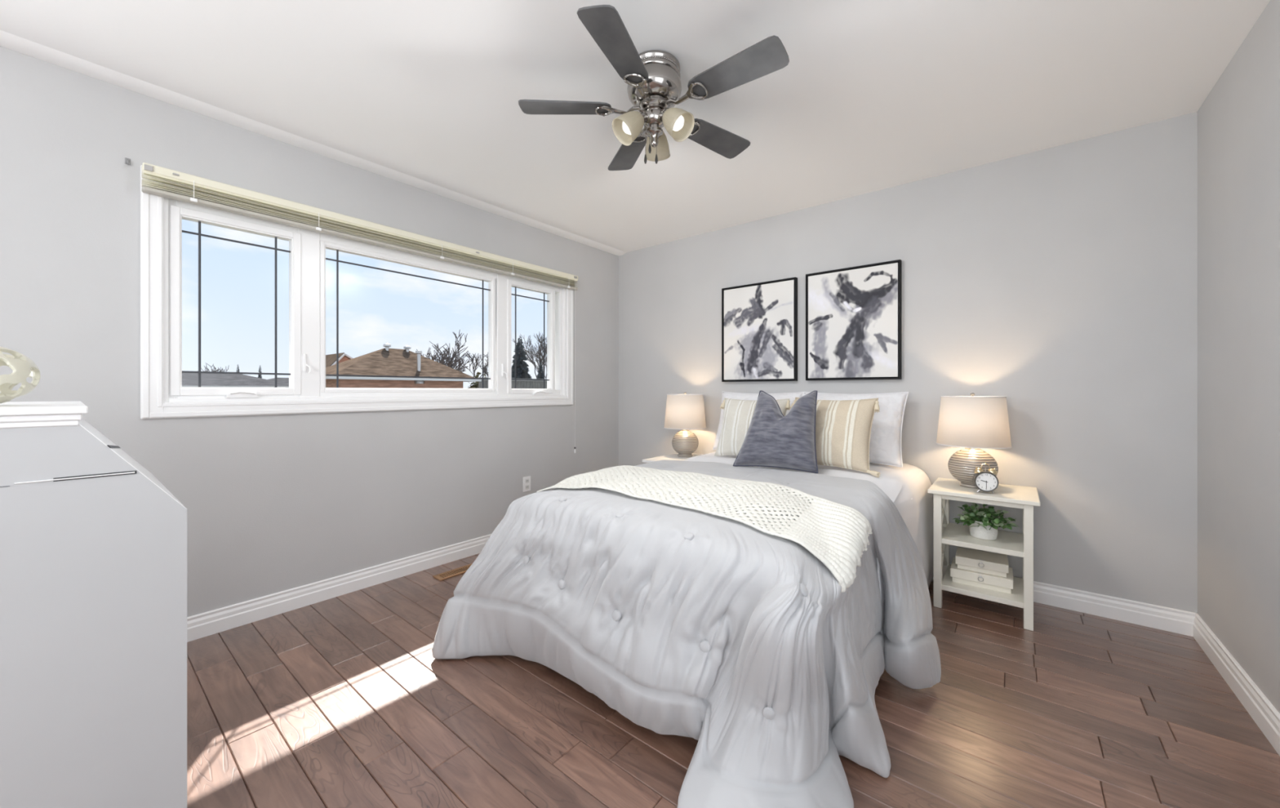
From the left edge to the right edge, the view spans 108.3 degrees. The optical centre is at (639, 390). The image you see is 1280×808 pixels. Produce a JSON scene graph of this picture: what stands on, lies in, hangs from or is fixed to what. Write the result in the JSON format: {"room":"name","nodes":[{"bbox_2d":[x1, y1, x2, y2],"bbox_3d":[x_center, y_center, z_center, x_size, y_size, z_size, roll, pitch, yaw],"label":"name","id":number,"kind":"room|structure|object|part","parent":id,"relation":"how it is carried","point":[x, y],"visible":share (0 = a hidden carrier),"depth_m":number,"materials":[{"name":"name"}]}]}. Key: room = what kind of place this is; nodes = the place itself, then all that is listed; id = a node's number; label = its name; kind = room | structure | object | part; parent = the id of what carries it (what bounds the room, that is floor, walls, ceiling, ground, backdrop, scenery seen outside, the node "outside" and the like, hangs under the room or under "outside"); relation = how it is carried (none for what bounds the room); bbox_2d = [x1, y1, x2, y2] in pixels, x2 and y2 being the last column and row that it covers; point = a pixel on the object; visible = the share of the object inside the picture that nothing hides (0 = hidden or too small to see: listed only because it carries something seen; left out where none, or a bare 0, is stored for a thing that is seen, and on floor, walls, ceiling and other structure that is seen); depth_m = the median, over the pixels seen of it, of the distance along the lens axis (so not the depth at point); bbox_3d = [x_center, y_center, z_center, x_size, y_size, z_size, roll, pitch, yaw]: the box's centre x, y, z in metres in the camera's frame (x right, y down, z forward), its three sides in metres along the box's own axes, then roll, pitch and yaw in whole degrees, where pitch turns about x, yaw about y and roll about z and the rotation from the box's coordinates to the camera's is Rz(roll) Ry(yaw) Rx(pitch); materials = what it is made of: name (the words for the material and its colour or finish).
{"room":"bedroom","nodes":[
{"label":"bedroom","id":0,"kind":"room"},
{"bbox_2d":[0,45,618,617],"bbox_3d":[-2.155,-0.077,2.194,0.240,2.440,6.380,0,0,39],"label":"wall","id":1,"kind":"structure","parent":0,"point":[274,504],"depth_m":2.28,"materials":[{"name":"grey paint"}]},
{"bbox_2d":[124,157,130,164],"bbox_3d":[-2.174,-0.974,1.966,0.017,0.031,0.016,0,0,39],"label":"wall hook","id":2,"kind":"object","parent":1,"relation":"attached to","point":[127,161],"visible":1,"depth_m":1.97,"materials":[{"name":"grey metal"}]},
{"bbox_2d":[0,30,626,256],"bbox_3d":[-2.022,-1.289,2.087,0.100,0.016,5.900,0,0,39],"label":"trim","id":3,"kind":"structure","parent":1,"relation":"attached to","point":[7,40],"depth_m":2.23,"materials":[{"name":"white paint"}]},
{"bbox_2d":[186,533,491,642],"bbox_3d":[-2.055,1.089,2.113,0.016,0.108,5.900,0,0,39],"label":"baseboard","id":4,"kind":"structure","parent":1,"relation":"attached to","point":[224,619],"depth_m":2.50,"materials":[{"name":"white paint"}]},
{"bbox_2d":[140,164,573,418],"bbox_3d":[-1.411,-0.424,3.009,0.151,1.095,2.510,0,0,39],"label":"window","id":5,"kind":"structure","parent":1,"relation":"in","point":[162,394],"depth_m":2.46,"materials":[{"name":"white paint"}]},
{"bbox_3d":[-1.980,-0.406,2.288,0.063,0.860,0.493,0,0,39],"label":"sash","id":6,"kind":"part","parent":5,"relation":"part of","materials":[{"name":"white plastic"}]},
{"bbox_2d":[141,162,577,453],"bbox_3d":[-1.326,-0.222,2.945,0.064,1.491,2.514,0,0,39],"label":"blind","id":7,"kind":"object","parent":5,"relation":"attached to","point":[148,171],"visible":1,"depth_m":2.48,"materials":[{"name":"beige metal"}]},
{"bbox_3d":[-1.331,-0.860,2.949,0.046,0.018,2.514,0,0,39],"label":"rail","id":8,"kind":"part","parent":7,"relation":"part of","materials":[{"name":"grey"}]},
{"bbox_3d":[-0.543,-0.217,3.875,0.004,1.440,0.002,0,0,-24],"label":"pull cord","id":9,"kind":"part","parent":7,"relation":"part of","materials":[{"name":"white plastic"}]},
{"bbox_3d":[-1.425,-0.406,2.980,0.055,0.836,1.101,0,0,39],"label":"sash","id":10,"kind":"part","parent":5,"relation":"part of","materials":[{"name":"white plastic"}]},
{"bbox_3d":[-0.868,-0.406,3.662,0.063,0.860,0.461,0,0,39],"label":"sash","id":11,"kind":"part","parent":5,"relation":"part of","materials":[{"name":"white plastic"}]},
{"bbox_2d":[523,475,530,492],"bbox_3d":[-0.874,0.723,3.579,0.009,0.116,0.072,0,0,39],"label":"wall outlet","id":12,"kind":"object","parent":1,"relation":"attached to","point":[526,480],"visible":1,"depth_m":3.58,"materials":[{"name":"white paint"}]},
{"bbox_2d":[0,0,1270,252],"bbox_3d":[-0.664,-1.357,0.988,4.075,0.120,6.380,0,0,39],"label":"ceiling","id":13,"kind":"structure","parent":0,"point":[871,95],"depth_m":1.94,"materials":[{"name":"white paint"}]},
{"bbox_2d":[518,4,789,170],"bbox_3d":[0.084,-1.103,1.843,1.008,0.389,1.050,0,0,39],"label":"ceiling fan","id":14,"kind":"object","parent":13,"relation":"hanging from","point":[652,77],"visible":1,"depth_m":1.77,"materials":[{"name":"silver metal"}]},
{"bbox_3d":[-0.295,-1.130,1.845,0.363,0.031,0.130,0,0,0],"label":"fan blade","id":15,"kind":"part","parent":14,"relation":"part of","materials":[{"name":"grey wood"}]},
{"bbox_3d":[-0.076,-1.130,1.532,0.130,0.031,0.363,0,0,20],"label":"fan blade","id":16,"kind":"part","parent":14,"relation":"part of","materials":[{"name":"grey wood"}]},
{"bbox_3d":[-0.034,-1.052,1.826,0.064,0.080,0.077,0,0,39],"label":"light bulb","id":17,"kind":"part","parent":14,"relation":"part of","materials":[{"name":"white glass"}]},
{"bbox_3d":[-0.056,-1.130,2.195,0.130,0.031,0.363,0,0,-16],"label":"fan blade","id":18,"kind":"part","parent":14,"relation":"part of","materials":[{"name":"grey wood"}]},
{"bbox_3d":[-0.051,-1.036,1.820,0.113,0.126,0.124,0,0,39],"label":"lamp shade","id":19,"kind":"part","parent":14,"relation":"part of","materials":[{"name":"beige glass"}]},
{"bbox_3d":[0.003,-1.086,1.840,0.053,0.053,0.059,0,0,39],"label":"light arm","id":20,"kind":"part","parent":14,"relation":"part of","materials":[{"name":"silver metal"}]},
{"bbox_3d":[0.022,-1.007,1.854,0.002,0.130,0.002,0,0,39],"label":"pull chain","id":21,"kind":"part","parent":14,"relation":"part of","materials":[{"name":"silver metal"}]},
{"bbox_3d":[0.070,-1.036,1.975,0.114,0.126,0.124,0,0,39],"label":"lamp shade","id":22,"kind":"part","parent":14,"relation":"part of","materials":[{"name":"beige glass"}]},
{"bbox_3d":[0.101,-1.086,1.826,0.061,0.053,0.052,0,0,39],"label":"light arm","id":23,"kind":"part","parent":14,"relation":"part of","materials":[{"name":"silver metal"}]},
{"bbox_3d":[0.145,-1.036,1.792,0.127,0.126,0.106,0,0,39],"label":"lamp shade","id":24,"kind":"part","parent":14,"relation":"part of","materials":[{"name":"beige glass"}]},
{"bbox_3d":[0.132,-1.052,1.802,0.081,0.080,0.062,0,0,39],"label":"light bulb","id":25,"kind":"part","parent":14,"relation":"part of","materials":[{"name":"white glass"}]},
{"bbox_3d":[0.335,-1.130,2.080,0.363,0.031,0.130,0,0,-36],"label":"fan blade","id":26,"kind":"part","parent":14,"relation":"part of","materials":[{"name":"grey wood"}]},
{"bbox_3d":[0.338,-1.130,1.644,0.363,0.031,0.130,0,0,39],"label":"fan blade","id":27,"kind":"part","parent":14,"relation":"part of","materials":[{"name":"grey wood"}]},
{"bbox_2d":[186,553,1279,807],"bbox_3d":[-0.664,1.153,0.988,3.594,0.020,5.899,0,0,39],"label":"floor","id":28,"kind":"structure","parent":0,"point":[343,701],"depth_m":1.59,"materials":[{"name":"brown wood"}]},
{"bbox_2d":[0,400,186,807],"bbox_3d":[-1.628,0.589,1.168,0.830,1.108,0.607,0,0,39],"label":"secretary desk","id":29,"kind":"object","parent":28,"relation":"on","point":[93,545],"visible":1,"depth_m":1.03,"materials":[{"name":"white paint"}]},
{"bbox_2d":[0,346,40,404],"bbox_3d":[-1.504,-0.036,1.050,0.176,0.141,0.176,0,0,39],"label":"vase","id":30,"kind":"object","parent":29,"relation":"on","point":[22,366],"visible":1,"depth_m":1.07,"materials":[{"name":"beige ceramic"}]},
{"bbox_3d":[-1.678,0.056,1.106,0.830,0.042,0.448,0,0,39],"label":"moulding","id":31,"kind":"part","parent":29,"relation":"part of","materials":[{"name":"white paint"}]},
{"bbox_3d":[-1.234,0.191,1.017,0.003,0.003,0.169,0,0,39],"label":"lid rail","id":32,"kind":"part","parent":29,"relation":"part of","materials":[{"name":"white paint"}]},
{"bbox_3d":[-1.491,0.184,1.334,0.796,0.227,0.176,0,0,39],"label":"lid","id":33,"kind":"part","parent":29,"relation":"part of","materials":[{"name":"white paint"}]},
{"bbox_2d":[432,563,472,581],"bbox_3d":[-1.137,1.139,2.927,0.096,0.007,0.310,0,0,39],"label":"floor vent","id":34,"kind":"object","parent":28,"relation":"in","point":[451,573],"visible":0.66,"depth_m":2.88,"materials":[{"name":"brown wood"}]},
{"bbox_2d":[642,453,702,463],"bbox_3d":[0.319,0.833,3.609,0.345,0.620,0.542,0,0,39],"label":"nightstand","id":35,"kind":"object","parent":28,"relation":"on","point":[673,456],"visible":0.09,"depth_m":3.57,"materials":[{"name":"white paint"}]},
{"bbox_2d":[664,391,706,457],"bbox_3d":[0.359,0.267,3.678,0.337,0.512,0.337,0,0,39],"label":"table lamp","id":36,"kind":"object","parent":35,"relation":"on","point":[685,411],"visible":1,"depth_m":3.57,"materials":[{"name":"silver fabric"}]},
{"bbox_3d":[0.359,0.164,3.678,0.332,0.266,0.332,0,0,39],"label":"lamp shade","id":37,"kind":"part","parent":36,"relation":"part of","materials":[{"name":"fabric"}]},
{"bbox_3d":[0.359,0.033,3.678,0.291,0.004,0.291,0,0,39],"label":"shade trim","id":38,"kind":"part","parent":36,"relation":"part of","materials":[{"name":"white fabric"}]},
{"bbox_2d":[927,477,1039,631],"bbox_3d":[1.831,0.833,2.472,0.452,0.620,0.427,0,0,39],"label":"nightstand","id":39,"kind":"object","parent":28,"relation":"on","point":[945,534],"visible":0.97,"depth_m":2.38,"materials":[{"name":"beige paint"}]},
{"bbox_3d":[1.579,0.844,2.453,0.036,0.599,0.036,0,0,39],"label":"leg","id":40,"kind":"part","parent":39,"relation":"part of","materials":[{"name":"beige paint"}]},
{"bbox_3d":[1.798,0.844,2.724,0.036,0.599,0.036,0,0,39],"label":"leg","id":41,"kind":"part","parent":39,"relation":"part of","materials":[{"name":"beige paint"}]},
{"bbox_2d":[935,392,1012,488],"bbox_3d":[1.811,0.267,2.520,0.337,0.512,0.337,0,0,39],"label":"table lamp","id":42,"kind":"object","parent":39,"relation":"on","point":[973,423],"visible":0.88,"depth_m":2.42,"materials":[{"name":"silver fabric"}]},
{"bbox_3d":[1.811,0.033,2.520,0.291,0.004,0.291,0,0,39],"label":"shade trim","id":43,"kind":"part","parent":42,"relation":"part of","materials":[{"name":"white fabric"}]},
{"bbox_3d":[1.811,0.164,2.520,0.332,0.266,0.332,0,0,39],"label":"lamp shade","id":44,"kind":"part","parent":42,"relation":"part of","materials":[{"name":"fabric"}]},
{"bbox_3d":[1.811,0.295,2.520,0.337,0.004,0.337,0,0,39],"label":"shade trim","id":45,"kind":"part","parent":42,"relation":"part of","materials":[{"name":"white fabric"}]},
{"bbox_2d":[950,557,1013,594],"bbox_3d":[1.823,0.985,2.471,0.262,0.073,0.214,0,0,38],"label":"storage box","id":46,"kind":"object","parent":39,"relation":"on","point":[995,583],"visible":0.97,"depth_m":2.39,"materials":[{"name":"beige cardboard"}]},
{"bbox_2d":[955,546,1008,577],"bbox_3d":[1.820,0.914,2.467,0.222,0.067,0.184,0,0,37],"label":"storage box","id":47,"kind":"object","parent":46,"relation":"on","point":[990,563],"visible":1,"depth_m":2.42,"materials":[{"name":"beige cardboard"}]},
{"bbox_2d":[941,564,1023,608],"bbox_3d":[1.831,1.034,2.472,0.340,0.026,0.377,0,0,39],"label":"shelf","id":48,"kind":"object","parent":39,"relation":"attached to","point":[1016,597],"depth_m":2.36,"materials":[{"name":"beige paint"}]},
{"bbox_2d":[941,522,1023,557],"bbox_3d":[1.831,0.790,2.472,0.340,0.026,0.377,0,0,39],"label":"shelf","id":49,"kind":"object","parent":39,"relation":"attached to","point":[1007,543],"depth_m":2.39,"materials":[{"name":"beige paint"}]},
{"bbox_2d":[973,463,998,493],"bbox_3d":[1.763,0.447,2.362,0.101,0.151,0.045,0,0,25],"label":"alarm clock","id":50,"kind":"object","parent":39,"relation":"on","point":[985,481],"visible":1,"depth_m":2.35,"materials":[{"name":"grey metal"}]},
{"bbox_2d":[953,502,1019,540],"bbox_3d":[1.822,0.689,2.445,0.284,0.176,0.291,0,0,39],"label":"potted plant","id":51,"kind":"object","parent":39,"relation":"on","point":[984,523],"visible":1,"depth_m":2.41,"materials":[{"name":"green plant"}]},
{"bbox_3d":[1.816,0.731,2.447,0.120,0.092,0.120,0,0,39],"label":"pot","id":52,"kind":"part","parent":51,"relation":"part of","materials":[{"name":"white ceramic"}]},
{"bbox_3d":[2.084,0.844,2.493,0.036,0.599,0.036,0,0,39],"label":"leg","id":53,"kind":"part","parent":39,"relation":"part of","materials":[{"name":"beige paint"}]},
{"bbox_3d":[1.865,0.844,2.221,0.036,0.599,0.036,0,0,39],"label":"leg","id":54,"kind":"part","parent":39,"relation":"part of","materials":[{"name":"beige paint"}]},
{"bbox_3d":[0.594,0.833,2.523,1.200,0.620,1.830,0,0,39],"label":"bed","id":55,"kind":"object","parent":28,"relation":"on","visible":0},
{"bbox_2d":[431,459,941,807],"bbox_3d":[0.204,0.784,2.071,1.875,0.710,1.630,0,0,39],"label":"comforter","id":56,"kind":"object","parent":55,"relation":"on","point":[729,636],"visible":0.8,"depth_m":1.48,"materials":[{"name":"white fabric"}]},
{"bbox_2d":[537,465,872,592],"bbox_3d":[0.225,0.524,2.079,1.530,0.192,0.687,0,0,39],"label":"throw blanket","id":57,"kind":"object","parent":56,"relation":"on","point":[836,534],"visible":1,"depth_m":1.79,"materials":[{"name":"white fabric"}]},
{"bbox_2d":[733,390,817,473],"bbox_3d":[0.792,0.223,2.668,0.476,0.447,0.254,0,0,33],"label":"velvet cushion","id":58,"kind":"object","parent":56,"relation":"on","point":[772,439],"visible":1,"depth_m":2.58,"materials":[{"name":"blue fabric"}]},
{"bbox_2d":[684,452,933,634],"bbox_3d":[0.827,0.776,2.775,1.471,0.664,1.196,0,0,39],"label":"sheet","id":59,"kind":"object","parent":55,"relation":"on","point":[907,486],"visible":0.33,"depth_m":2.51,"materials":[{"name":"white fabric"}]},
{"bbox_2d":[714,397,790,455],"bbox_3d":[0.745,0.248,3.087,0.489,0.394,0.216,0,0,33],"label":"striped cushion","id":60,"kind":"object","parent":59,"relation":"on","point":[738,414],"visible":0.53,"depth_m":3.09,"materials":[{"name":"beige fabric"}]},
{"bbox_2d":[712,391,803,449],"bbox_3d":[0.846,0.227,3.355,0.634,0.439,0.246,0,0,38],"label":"bed pillow","id":61,"kind":"object","parent":59,"relation":"on","point":[740,396],"visible":0.2,"depth_m":3.41,"materials":[{"name":"white fabric"}]},
{"bbox_2d":[790,397,880,477],"bbox_3d":[1.123,0.250,2.691,0.557,0.417,0.227,0,0,43],"label":"striped cushion","id":62,"kind":"object","parent":59,"relation":"on","point":[843,428],"visible":0.73,"depth_m":2.59,"materials":[{"name":"beige fabric"}]},
{"bbox_2d":[803,391,908,467],"bbox_3d":[1.328,0.227,2.948,0.644,0.439,0.246,0,0,41],"label":"bed pillow","id":63,"kind":"object","parent":59,"relation":"on","point":[885,444],"visible":0.42,"depth_m":2.76,"materials":[{"name":"white fabric"}]},
{"bbox_2d":[618,111,1197,613],"bbox_3d":[1.267,-0.077,3.374,3.595,2.440,0.240,0,0,39],"label":"wall","id":64,"kind":"structure","parent":0,"point":[1060,282],"depth_m":2.50,"materials":[{"name":"grey paint"}]},
{"bbox_2d":[721,276,797,382],"bbox_3d":[0.890,-0.439,3.498,0.593,0.740,0.038,0,0,39],"label":"framed painting","id":65,"kind":"object","parent":64,"relation":"attached to","point":[759,321],"visible":1,"depth_m":3.47,"materials":[{"name":"black"}]},
{"bbox_2d":[805,259,902,380],"bbox_3d":[1.404,-0.444,3.082,0.590,0.746,0.038,0,0,39],"label":"framed painting","id":66,"kind":"object","parent":64,"relation":"attached to","point":[854,314],"visible":1,"depth_m":3.05,"materials":[{"name":"black"}]},
{"bbox_2d":[932,578,1195,636],"bbox_3d":[1.187,1.089,3.275,3.595,0.108,0.016,0,0,39],"label":"baseboard","id":67,"kind":"structure","parent":64,"relation":"attached to","point":[1162,618],"depth_m":2.31,"materials":[{"name":"white paint"}]},
{"bbox_2d":[1197,0,1279,713],"bbox_3d":[0.827,-0.077,-0.219,0.240,2.440,6.380,0,0,39],"label":"wall","id":68,"kind":"structure","parent":0,"point":[1238,121],"depth_m":1.72,"materials":[{"name":"grey paint"}]},
{"bbox_2d":[1193,613,1279,755],"bbox_3d":[0.727,1.089,-0.138,0.016,0.108,5.900,0,0,39],"label":"baseboard","id":69,"kind":"structure","parent":68,"relation":"attached to","point":[1266,717],"depth_m":1.70,"materials":[{"name":"white paint"}]},
{"label":"outside","id":70,"kind":"structure","parent":0,"visible":0},
{"bbox_3d":[-30.599,4.243,76.223,136.525,0.200,200.000,0,0,39],"label":"ground","id":71,"kind":"structure","parent":70,"visible":0},
{"bbox_2d":[200,362,228,372],"bbox_3d":[-29.764,1.146,29.890,3.574,6.004,5.119,0,0,39],"label":"bare tree","id":72,"kind":"object","parent":71,"relation":"on","point":[206,367],"visible":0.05,"depth_m":30.97,"materials":[{"name":"grey plant"}]},
{"bbox_2d":[182,373,288,387],"bbox_3d":[-23.461,1.583,25.033,8.930,5.120,6.160,0,0,39],"label":"house","id":73,"kind":"structure","parent":71,"relation":"on","point":[188,380],"depth_m":23.68,"materials":[{"name":"white"}]},
{"bbox_2d":[257,367,262,378],"bbox_3d":[-33.669,0.945,41.016,1.102,6.396,1.100,0,0,39],"label":"evergreen tree","id":74,"kind":"object","parent":71,"relation":"on","point":[259,375],"visible":0.11,"depth_m":41.01,"materials":[{"name":"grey plant"}]},
{"bbox_2d":[268,377,288,384],"bbox_3d":[-27.345,1.568,36.925,8.930,5.150,7.760,0,0,39],"label":"house","id":75,"kind":"structure","parent":71,"relation":"on","point":[286,380],"depth_m":35.15,"materials":[{"name":"grey"}]},
{"bbox_2d":[325,352,352,367],"bbox_3d":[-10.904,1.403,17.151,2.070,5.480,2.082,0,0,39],"label":"house","id":76,"kind":"structure","parent":71,"relation":"on","point":[331,359],"depth_m":16.33,"materials":[{"name":"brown brick"}]},
{"bbox_3d":[-10.138,-0.857,16.531,0.100,0.883,2.082,0,0,39],"label":"gable trim","id":77,"kind":"part","parent":76,"relation":"part of","materials":[{"name":"white"}]},
{"bbox_2d":[325,342,481,388],"bbox_3d":[-8.010,1.313,14.877,3.230,5.660,4.510,0,0,39],"label":"house","id":78,"kind":"structure","parent":71,"relation":"on","point":[386,361],"depth_m":14.11,"materials":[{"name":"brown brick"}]},
{"bbox_2d":[382,342,391,351],"bbox_3d":[-8.038,-1.337,14.707,0.220,0.360,0.220,0,0,39],"label":"roof vent","id":79,"kind":"object","parent":78,"relation":"attached to","point":[386,345],"depth_m":14.66,"materials":[{"name":"silver metal"}]},
{"bbox_2d":[403,345,410,351],"bbox_3d":[-7.642,-1.317,15.196,0.220,0.360,0.220,0,0,39],"label":"roof vent","id":80,"kind":"object","parent":78,"relation":"attached to","point":[406,348],"depth_m":15.15,"materials":[{"name":"silver metal"}]},
{"bbox_2d":[416,331,488,377],"bbox_3d":[-8.889,0.686,21.236,5.389,6.928,3.719,0,0,-2],"label":"bare tree","id":81,"kind":"object","parent":71,"relation":"on","point":[449,363],"visible":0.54,"depth_m":20.83,"materials":[{"name":"grey plant"}]},
{"bbox_2d":[467,372,488,388],"bbox_3d":[-7.080,1.630,20.650,1.799,5.026,1.293,0,0,39],"label":"shrub","id":82,"kind":"object","parent":71,"relation":"on","point":[475,385],"visible":0.06,"depth_m":20.51,"materials":[{"name":"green plant"}]},
{"bbox_2d":[478,377,546,388],"bbox_3d":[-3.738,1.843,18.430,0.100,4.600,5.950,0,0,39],"label":"fence","id":83,"kind":"object","parent":71,"relation":"on","point":[519,384],"visible":0.09,"depth_m":17.59,"materials":[{"name":"grey"}]},
{"bbox_3d":[-3.738,-0.407,18.430,0.100,0.100,5.950,0,0,39],"label":"cap rail","id":84,"kind":"part","parent":83,"relation":"part of","materials":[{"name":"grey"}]},
{"bbox_2d":[511,335,532,378],"bbox_3d":[-7.490,0.345,28.904,3.091,7.595,3.064,0,0,39],"label":"evergreen tree","id":85,"kind":"object","parent":71,"relation":"on","point":[522,369],"visible":0.31,"depth_m":28.73,"materials":[{"name":"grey plant"}]},
{"bbox_2d":[512,333,546,378],"bbox_3d":[-8.269,-0.246,36.661,3.770,8.814,6.484,0,0,-8],"label":"bare tree","id":86,"kind":"object","parent":71,"relation":"on","point":[531,356],"visible":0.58,"depth_m":36.37,"materials":[{"name":"grey plant"}]},
{"bbox_2d":[536,361,543,378],"bbox_3d":[-7.024,1.045,32.687,1.996,6.196,2.027,0,0,39],"label":"evergreen tree","id":87,"kind":"object","parent":71,"relation":"on","point":[540,375],"visible":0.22,"depth_m":32.62,"materials":[{"name":"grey plant"}]}
]}

